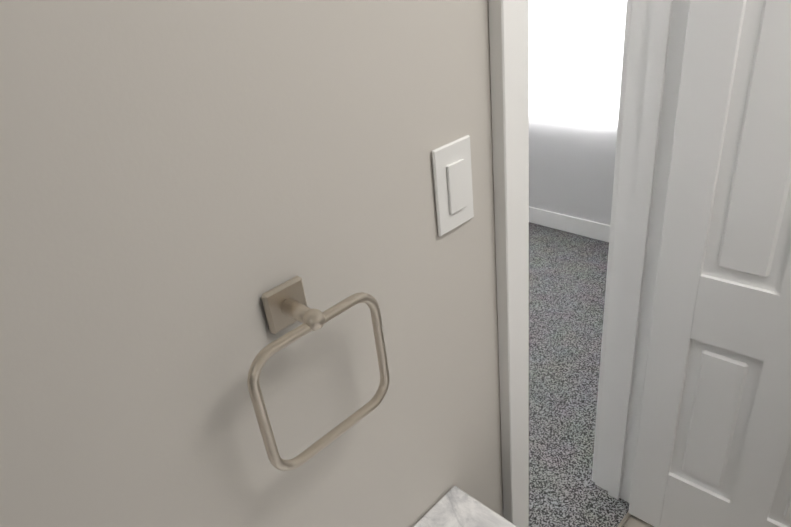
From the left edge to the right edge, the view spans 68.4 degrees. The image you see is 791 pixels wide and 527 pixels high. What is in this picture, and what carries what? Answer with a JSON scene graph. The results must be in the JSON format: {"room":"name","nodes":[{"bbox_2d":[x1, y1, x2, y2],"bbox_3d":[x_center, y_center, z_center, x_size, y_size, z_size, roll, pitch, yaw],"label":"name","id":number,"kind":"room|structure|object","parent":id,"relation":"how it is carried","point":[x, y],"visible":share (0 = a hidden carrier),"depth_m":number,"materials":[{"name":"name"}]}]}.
{"room":"bathroom","nodes":[
{"label":"bathroom","id":0,"kind":"room"},
{"bbox_2d":[0,0,503,526],"bbox_3d":[0.129,-0.073,0.915,0.120,2.460,1.790,20,39,41],"label":"wall","id":1,"kind":"structure","parent":0,"point":[184,184],"depth_m":0.55,"materials":[{"name":"paint"}]},
{"bbox_2d":[247,276,389,470],"bbox_3d":[-0.087,0.106,0.612,0.062,0.177,0.166,20,39,41],"label":"towel ring","id":2,"kind":"object","parent":1,"relation":"attached to","point":[285,304],"visible":1,"depth_m":0.59,"materials":[{"name":"silver metal"}]},
{"bbox_2d":[431,135,473,236],"bbox_3d":[0.076,-0.099,0.747,0.010,0.116,0.072,20,39,41],"label":"switch plate","id":3,"kind":"object","parent":1,"relation":"attached to","point":[452,169],"visible":1,"depth_m":0.74,"materials":[{"name":"plastic"}]},
{"bbox_2d":[488,0,689,526],"bbox_3d":[0.379,-0.055,1.193,0.162,2.113,0.740,20,39,41],"label":"door frame","id":4,"kind":"structure","parent":1,"relation":"attached to","point":[658,28],"depth_m":1.24,"materials":[{"name":"white wood"}]},
{"bbox_2d":[628,0,790,526],"bbox_3d":[0.841,-0.050,1.153,0.597,2.020,0.164,20,39,41],"label":"entry door","id":5,"kind":"structure","parent":1,"relation":"in","point":[713,446],"depth_m":1.30,"materials":[{"name":"white wood"}]},
{"bbox_2d":[529,0,626,224],"bbox_3d":[0.753,-1.359,3.158,2.600,2.460,0.120,20,39,41],"label":"wall","id":6,"kind":"structure","parent":0,"point":[575,57],"depth_m":3.15,"materials":[{"name":"paint"}]},
{"bbox_2d":[529,206,609,241],"bbox_3d":[0.840,-0.309,3.662,2.580,0.105,0.013,20,39,41],"label":"baseboard","id":7,"kind":"structure","parent":6,"relation":"attached to","point":[580,226],"depth_m":3.46,"materials":[{"name":"white wood"}]},
{"bbox_2d":[528,222,628,526],"bbox_3d":[-0.647,0.652,2.448,2.842,0.112,4.540,20,39,41],"label":"floor","id":8,"kind":"structure","parent":0,"point":[567,278],"depth_m":2.38,"materials":[{"name":"grey carpet"}]},
{"bbox_2d":[617,512,630,526],"bbox_3d":[0.539,0.882,1.646,0.010,0.011,0.594,20,39,41],"label":"trim","id":9,"kind":"structure","parent":8,"relation":"on","point":[624,519],"depth_m":1.78,"materials":[{"name":"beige metal"}]},
{"bbox_2d":[623,515,653,526],"bbox_3d":[1.457,1.009,1.320,1.930,0.100,3.240,20,39,41],"label":"floor","id":10,"kind":"structure","parent":0,"point":[633,521],"depth_m":1.78,"materials":[{"name":"tile"}]},
{"bbox_2d":[413,486,516,526],"bbox_3d":[0.501,0.994,0.431,1.597,0.971,0.626,20,39,41],"label":"bathroom vanity","id":11,"kind":"object","parent":10,"relation":"on","point":[454,506],"visible":1,"depth_m":0.91,"materials":[{"name":"white stone"}]}
]}

